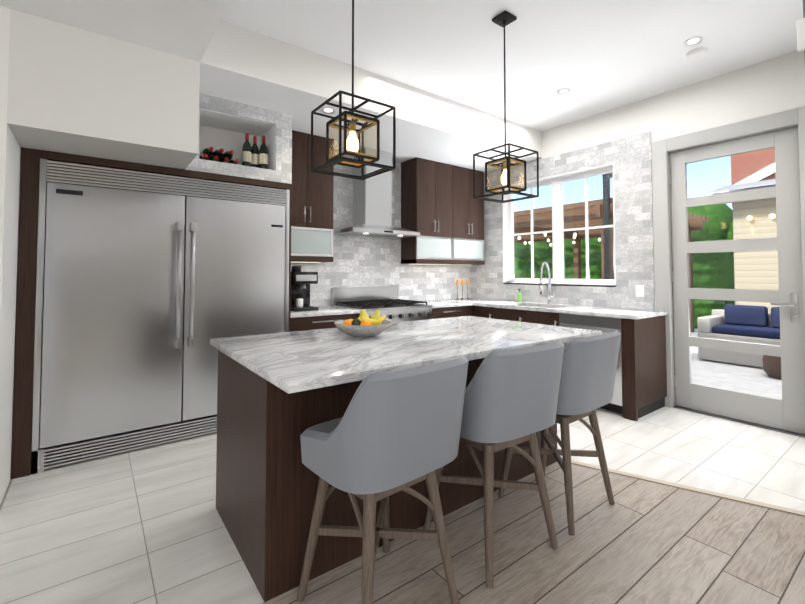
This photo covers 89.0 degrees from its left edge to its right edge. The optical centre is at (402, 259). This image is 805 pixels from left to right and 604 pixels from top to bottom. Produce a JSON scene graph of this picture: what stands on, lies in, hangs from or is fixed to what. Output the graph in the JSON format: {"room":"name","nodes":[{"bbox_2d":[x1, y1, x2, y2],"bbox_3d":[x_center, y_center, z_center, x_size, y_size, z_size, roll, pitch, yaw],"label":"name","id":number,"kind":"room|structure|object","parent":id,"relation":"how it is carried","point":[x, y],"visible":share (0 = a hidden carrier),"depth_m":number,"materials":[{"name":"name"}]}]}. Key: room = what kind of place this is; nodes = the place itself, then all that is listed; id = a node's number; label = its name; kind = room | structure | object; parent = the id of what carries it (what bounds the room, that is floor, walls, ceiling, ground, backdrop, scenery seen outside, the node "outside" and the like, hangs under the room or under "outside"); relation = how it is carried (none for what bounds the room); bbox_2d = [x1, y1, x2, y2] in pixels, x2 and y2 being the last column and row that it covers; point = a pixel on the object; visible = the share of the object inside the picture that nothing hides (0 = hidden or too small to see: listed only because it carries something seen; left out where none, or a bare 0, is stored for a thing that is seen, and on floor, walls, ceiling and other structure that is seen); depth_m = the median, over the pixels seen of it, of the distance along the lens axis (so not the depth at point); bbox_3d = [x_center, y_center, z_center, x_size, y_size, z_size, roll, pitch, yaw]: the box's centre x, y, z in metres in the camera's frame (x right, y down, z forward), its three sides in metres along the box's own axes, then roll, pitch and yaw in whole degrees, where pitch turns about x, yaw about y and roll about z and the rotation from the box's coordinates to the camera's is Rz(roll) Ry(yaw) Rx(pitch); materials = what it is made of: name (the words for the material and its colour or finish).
{"room":"kitchen","nodes":[
{"label":"kitchen","id":0,"kind":"room"},
{"bbox_2d":[0,6,20,503],"bbox_3d":[-4.196,-0.022,1.500,4.125,2.710,1.420,1,-2,-37],"label":"wall","id":1,"kind":"structure","parent":0,"point":[10,154],"depth_m":2.30,"materials":[{"name":"paint"}]},
{"bbox_2d":[7,9,291,183],"bbox_3d":[-1.770,-1.008,3.232,1.795,0.625,1.220,1,-2,-37],"label":"wall","id":2,"kind":"structure","parent":0,"point":[75,90],"depth_m":2.54,"materials":[{"name":"paint"}]},
{"bbox_2d":[0,0,541,172],"bbox_3d":[-0.171,-1.641,0.213,8.950,0.440,8.400,1,-2,-37],"label":"ceiling","id":3,"kind":"structure","parent":0,"point":[239,64],"depth_m":3.26,"materials":[{"name":"paint"}]},
{"bbox_2d":[321,108,334,113],"bbox_3d":[-0.650,-1.305,3.596,0.120,0.006,0.120,1,-2,-37],"label":"recessed light","id":4,"kind":"object","parent":3,"relation":"in","point":[328,110],"visible":1,"depth_m":3.59,"materials":[{"name":"silver metal"}]},
{"bbox_2d":[0,406,804,603],"bbox_3d":[0.221,1.383,3.035,4.814,0.003,3.800,1,-2,-37],"label":"floor","id":5,"kind":"structure","parent":0,"point":[145,525],"depth_m":2.30,"materials":[{"name":"white tile"}]},
{"bbox_2d":[11,147,291,478],"bbox_3d":[-1.902,0.352,3.364,1.792,2.080,0.776,1,-2,-37],"label":"fridge","id":6,"kind":"object","parent":5,"relation":"on","point":[149,286],"depth_m":2.94,"materials":[{"name":"silver metal"}]},
{"bbox_2d":[290,305,360,331],"bbox_3d":[-0.907,0.962,4.138,0.746,0.912,0.677,1,-2,-37],"label":"base cabinet","id":7,"kind":"object","parent":5,"relation":"on","point":[324,317],"visible":0.19,"depth_m":3.88,"materials":[{"name":"brown wood"}]},
{"bbox_2d":[291,266,318,311],"bbox_3d":[-1.007,0.283,4.076,0.250,0.439,0.401,1,-2,-37],"label":"coffee machine","id":8,"kind":"object","parent":7,"relation":"on","point":[301,282],"visible":0.81,"depth_m":4.03,"materials":[{"name":"black"}]},
{"bbox_2d":[331,286,431,322],"bbox_3d":[-0.217,0.877,4.608,0.911,1.112,0.760,1,-2,-37],"label":"range","id":9,"kind":"object","parent":5,"relation":"on","point":[392,307],"visible":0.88,"depth_m":4.61,"materials":[{"name":"silver metal"}]},
{"bbox_2d":[297,356,468,603],"bbox_3d":[-0.076,0.853,1.581,0.568,0.968,0.555,1,-2,-37],"label":"stool","id":10,"kind":"object","parent":5,"relation":"on","point":[385,436],"visible":1,"depth_m":1.38,"materials":[{"name":"grey fabric"}]},
{"bbox_2d":[216,352,556,601],"bbox_3d":[0.019,0.926,2.523,1.990,0.876,0.800,1,-2,-37],"label":"kitchen island","id":11,"kind":"object","parent":5,"relation":"on","point":[278,394],"depth_m":1.77,"materials":[{"name":"brown wood"}]},
{"bbox_2d":[210,316,601,395],"bbox_3d":[0.095,0.467,2.446,2.060,0.036,1.160,1,-2,-37],"label":"island countertop","id":12,"kind":"structure","parent":11,"relation":"on","point":[306,360],"depth_m":2.03,"materials":[{"name":"white stone"}]},
{"bbox_2d":[334,306,391,336],"bbox_3d":[-0.231,0.362,2.417,0.340,0.170,0.340,1,-2,-37],"label":"fruit bowl","id":13,"kind":"object","parent":12,"relation":"on","point":[365,325],"visible":1,"depth_m":2.34,"materials":[{"name":"stone"}]},
{"bbox_2d":[432,306,470,318],"bbox_3d":[0.390,1.012,5.135,0.688,0.877,0.641,1,-2,-37],"label":"base cabinet","id":14,"kind":"object","parent":5,"relation":"on","point":[448,311],"depth_m":4.89,"materials":[{"name":"brown wood"}]},
{"bbox_2d":[407,300,470,309],"bbox_3d":[0.395,0.556,5.135,0.678,0.035,0.671,1,-2,-37],"label":"countertop","id":15,"kind":"structure","parent":14,"relation":"on","point":[436,305],"depth_m":4.94,"materials":[{"name":"white stone"}]},
{"bbox_2d":[471,306,490,317],"bbox_3d":[1.216,1.013,5.151,0.669,0.877,0.365,1,-2,-37],"label":"base cabinet","id":16,"kind":"object","parent":5,"relation":"on","point":[477,311],"depth_m":4.99,"materials":[{"name":"brown wood"}]},
{"bbox_2d":[423,341,564,587],"bbox_3d":[0.433,0.865,1.962,0.565,0.968,0.550,1,-2,-37],"label":"stool","id":17,"kind":"object","parent":5,"relation":"on","point":[511,398],"visible":0.88,"depth_m":1.74,"materials":[{"name":"grey fabric"}]},
{"bbox_2d":[491,306,522,321],"bbox_3d":[1.455,1.002,4.834,0.669,0.877,0.430,1,-2,-37],"label":"base cabinet","id":18,"kind":"object","parent":5,"relation":"on","point":[497,312],"depth_m":4.68,"materials":[{"name":"brown wood"}]},
{"bbox_2d":[523,310,558,325],"bbox_3d":[1.713,0.991,4.490,0.669,0.877,0.430,1,-2,-37],"label":"base cabinet","id":19,"kind":"object","parent":5,"relation":"on","point":[547,317],"depth_m":4.31,"materials":[{"name":"brown wood"}]},
{"bbox_2d":[498,330,620,535],"bbox_3d":[0.884,0.876,2.300,0.562,0.968,0.546,1,-2,-37],"label":"stool","id":20,"kind":"object","parent":5,"relation":"on","point":[588,374],"visible":0.65,"depth_m":2.09,"materials":[{"name":"grey fabric"}]},
{"bbox_2d":[559,310,666,420],"bbox_3d":[2.059,0.976,4.031,0.669,0.877,0.720,1,-2,-37],"label":"base cabinet","id":21,"kind":"object","parent":5,"relation":"on","point":[640,387],"depth_m":3.68,"materials":[{"name":"brown wood"}]},
{"bbox_2d":[439,298,666,317],"bbox_3d":[1.509,0.544,4.775,0.671,0.035,2.586,1,-2,-37],"label":"countertop","id":22,"kind":"structure","parent":21,"relation":"on","point":[615,312],"depth_m":4.24,"materials":[{"name":"white stone"}]},
{"bbox_2d":[456,279,468,298],"bbox_3d":[0.848,0.422,5.792,0.251,0.274,0.036,1,-2,-37],"label":"ornaments","id":23,"kind":"object","parent":22,"relation":"on","point":[462,282],"visible":1,"depth_m":5.79,"materials":[{"name":"silver wood"}]},
{"bbox_2d":[517,289,521,301],"bbox_3d":[1.482,0.456,5.191,0.064,0.167,0.060,1,-2,-37],"label":"soap bottle","id":24,"kind":"object","parent":22,"relation":"on","point":[519,296],"visible":1,"depth_m":5.17,"materials":[{"name":"green plastic"}]},
{"bbox_2d":[539,262,554,303],"bbox_3d":[1.710,0.277,4.838,0.218,0.501,0.105,1,-2,-37],"label":"faucet","id":25,"kind":"object","parent":22,"relation":"on","point":[549,287],"visible":1,"depth_m":4.87,"materials":[{"name":"silver metal"}]},
{"bbox_2d":[562,458,804,516],"bbox_3d":[1.644,1.362,2.470,1.292,0.006,0.045,-1,-2,31],"label":"trim","id":26,"kind":"structure","parent":5,"relation":"on","point":[747,501],"depth_m":2.40,"materials":[{"name":"beige wood"}]},
{"bbox_2d":[0,462,804,603],"bbox_3d":[-0.681,1.302,-0.205,7.750,0.050,8.500,1,-2,-37],"label":"floor","id":27,"kind":"structure","parent":0,"point":[639,541],"depth_m":1.86,"materials":[{"name":"brown wood"}]},
{"bbox_2d":[221,0,802,130],"bbox_3d":[1.992,-1.761,1.718,4.090,0.100,8.200,1,-2,-37],"label":"ceiling","id":28,"kind":"structure","parent":0,"point":[597,56],"depth_m":3.14,"materials":[{"name":"white paint"}]},
{"bbox_2d":[311,0,395,179],"bbox_3d":[-0.250,-1.071,2.068,0.309,1.254,0.309,1,-2,-37],"label":"pendant light","id":29,"kind":"object","parent":28,"relation":"hanging from","point":[352,146],"visible":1,"depth_m":2.03,"materials":[{"name":"black metal"}]},
{"bbox_2d":[473,10,538,202],"bbox_3d":[0.705,-1.046,2.817,0.309,1.254,0.309,1,-2,-37],"label":"pendant light","id":30,"kind":"object","parent":28,"relation":"hanging from","point":[504,18],"visible":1,"depth_m":2.79,"materials":[{"name":"black metal"}]},
{"bbox_2d":[557,88,569,94],"bbox_3d":[1.567,-1.632,3.985,0.120,0.006,0.120,1,-2,-37],"label":"recessed light","id":31,"kind":"object","parent":28,"relation":"in","point":[563,91],"visible":1,"depth_m":3.98,"materials":[{"name":"silver metal"}]},
{"bbox_2d":[684,37,702,45],"bbox_3d":[2.216,-1.661,3.123,0.120,0.006,0.120,1,-2,-37],"label":"recessed light","id":32,"kind":"object","parent":28,"relation":"in","point":[693,41],"visible":1,"depth_m":3.12,"materials":[{"name":"silver metal"}]},
{"bbox_2d":[686,48,706,59],"bbox_3d":[2.353,-1.641,3.281,0.136,0.034,0.136,1,-2,-37],"label":"smoke detector","id":33,"kind":"object","parent":28,"relation":"attached to","point":[696,53],"visible":1,"depth_m":3.25,"materials":[{"name":"white plastic"}]},
{"bbox_2d":[484,50,804,309],"bbox_3d":[2.270,-0.092,4.531,0.200,3.050,3.950,1,-2,-37],"label":"wall","id":34,"kind":"structure","parent":0,"point":[770,86],"depth_m":3.79,"materials":[{"name":"paint"}]},
{"bbox_2d":[502,163,615,286],"bbox_3d":[1.875,-0.346,5.013,0.162,1.330,1.500,1,-2,-37],"label":"kitchen window","id":35,"kind":"structure","parent":34,"relation":"in","point":[558,229],"depth_m":5.01,"materials":[{"name":"white wood"}]},
{"bbox_2d":[652,106,804,437],"bbox_3d":[2.928,0.111,3.630,0.222,2.585,1.180,1,-2,-37],"label":"door frame","id":36,"kind":"structure","parent":34,"relation":"attached to","point":[663,149],"depth_m":3.92,"materials":[{"name":"grey painted wood"}]},
{"bbox_2d":[670,127,804,433],"bbox_3d":[2.887,0.168,3.600,0.101,2.438,0.922,1,-2,-37],"label":"patio door","id":37,"kind":"structure","parent":34,"relation":"in","point":[786,412],"depth_m":3.49,"materials":[{"name":"grey wood"}]},
{"bbox_3d":[-0.905,-0.135,4.742,5.025,3.150,0.200,1,-2,-37],"label":"wall","id":38,"kind":"structure","parent":0,"visible":0},
{"bbox_2d":[291,130,333,262],"bbox_3d":[-1.059,-0.627,4.277,0.608,1.314,0.357,1,-2,-37],"label":"upper cabinet","id":39,"kind":"object","parent":38,"relation":"attached to","point":[312,219],"visible":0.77,"depth_m":4.19,"materials":[{"name":"brown wood"}]},
{"bbox_2d":[333,147,419,238],"bbox_3d":[-0.299,-0.770,4.772,0.911,0.994,0.487,1,-2,-37],"label":"range hood","id":40,"kind":"object","parent":38,"relation":"attached to","point":[372,206],"visible":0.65,"depth_m":4.73,"materials":[{"name":"silver metal"}]},
{"bbox_2d":[291,149,470,305],"bbox_3d":[-0.204,-0.354,5.144,3.030,1.805,0.012,1,-2,-37],"label":"backsplash","id":41,"kind":"structure","parent":38,"relation":"attached to","point":[359,261],"depth_m":5.01,"materials":[{"name":"tile"}]},
{"bbox_2d":[401,157,484,264],"bbox_3d":[0.575,-0.586,5.505,1.220,1.314,0.357,1,-2,-37],"label":"upper cabinet","id":42,"kind":"object","parent":38,"relation":"attached to","point":[442,210],"visible":0.94,"depth_m":5.28,"materials":[{"name":"brown wood"}]},
{"bbox_2d":[471,131,654,309],"bbox_3d":[1.752,-0.357,5.052,0.012,1.805,2.450,1,-2,-37],"label":"backsplash","id":43,"kind":"structure","parent":38,"relation":"attached to","point":[631,156],"depth_m":4.37,"materials":[{"name":"tile"}]},
{"bbox_2d":[636,285,643,296],"bbox_3d":[2.402,0.321,4.148,0.007,0.120,0.080,1,-2,-37],"label":"electrical outlet","id":44,"kind":"object","parent":43,"relation":"attached to","point":[639,290],"visible":1,"depth_m":4.14,"materials":[{"name":"white plastic"}]},
{"bbox_3d":[4.068,-0.214,0.850,1.350,3.050,4.400,1,-2,-37],"label":"wall","id":45,"kind":"structure","parent":0,"visible":0},
{"bbox_2d":[796,18,804,51],"bbox_3d":[2.190,-1.228,2.235,0.030,0.170,0.055,1,-2,-37],"label":"detector","id":46,"kind":"object","parent":45,"relation":"attached to","point":[800,34],"visible":1,"depth_m":2.23,"materials":[{"name":"white plastic"}]},
{"bbox_2d":[803,0,804,56],"bbox_3d":[2.245,-0.264,2.242,0.096,2.838,0.011,1,-2,-37],"label":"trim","id":47,"kind":"structure","parent":45,"relation":"attached to","point":[804,16],"depth_m":2.25,"materials":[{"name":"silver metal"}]},
{"label":"outside","id":48,"kind":"structure","parent":0,"visible":0},
{"bbox_2d":[691,328,781,398],"bbox_3d":[16.675,1.879,14.641,35.050,0.180,45.000,1,-2,-37],"label":"patio","id":49,"kind":"structure","parent":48,"point":[752,380],"depth_m":5.11,"materials":[{"name":"white concrete"}]},
{"bbox_2d":[602,173,613,278],"bbox_3d":[3.354,0.053,6.331,0.500,2.920,0.590,1,-2,-37],"label":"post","id":50,"kind":"object","parent":49,"relation":"on","point":[607,231],"depth_m":6.61,"materials":[{"name":"black"}]},
{"bbox_2d":[514,197,709,331],"bbox_3d":[3.354,0.374,10.150,4.200,2.530,5.950,1,-2,-37],"label":"pergola","id":51,"kind":"object","parent":49,"relation":"on","point":[573,219],"depth_m":8.92,"materials":[{"name":"brown wood"}]},
{"bbox_2d":[514,204,734,328],"bbox_3d":[4.680,0.349,13.751,1.758,3.726,10.652,1,-2,-37],"label":"hedge","id":52,"kind":"object","parent":49,"relation":"on","point":[725,227],"depth_m":9.56,"materials":[{"name":"green plant"}]},
{"bbox_2d":[697,304,780,367],"bbox_3d":[5.168,1.076,5.796,0.800,0.800,1.450,1,-2,-37],"label":"sofa","id":53,"kind":"object","parent":49,"relation":"on","point":[744,329],"depth_m":5.91,"materials":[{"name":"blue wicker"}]},
{"bbox_2d":[704,148,778,311],"bbox_3d":[9.205,-1.181,3.828,1.600,5.220,10.536,1,-2,-37],"label":"neighbouring house","id":54,"kind":"structure","parent":49,"relation":"on","point":[754,261],"depth_m":7.30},
{"bbox_2d":[762,355,781,379],"bbox_3d":[4.764,1.297,5.078,0.460,0.350,0.460,1,-2,-37],"label":"basket","id":55,"kind":"object","parent":49,"relation":"on","point":[775,364],"depth_m":5.04,"materials":[{"name":"brown wicker"}]}
]}

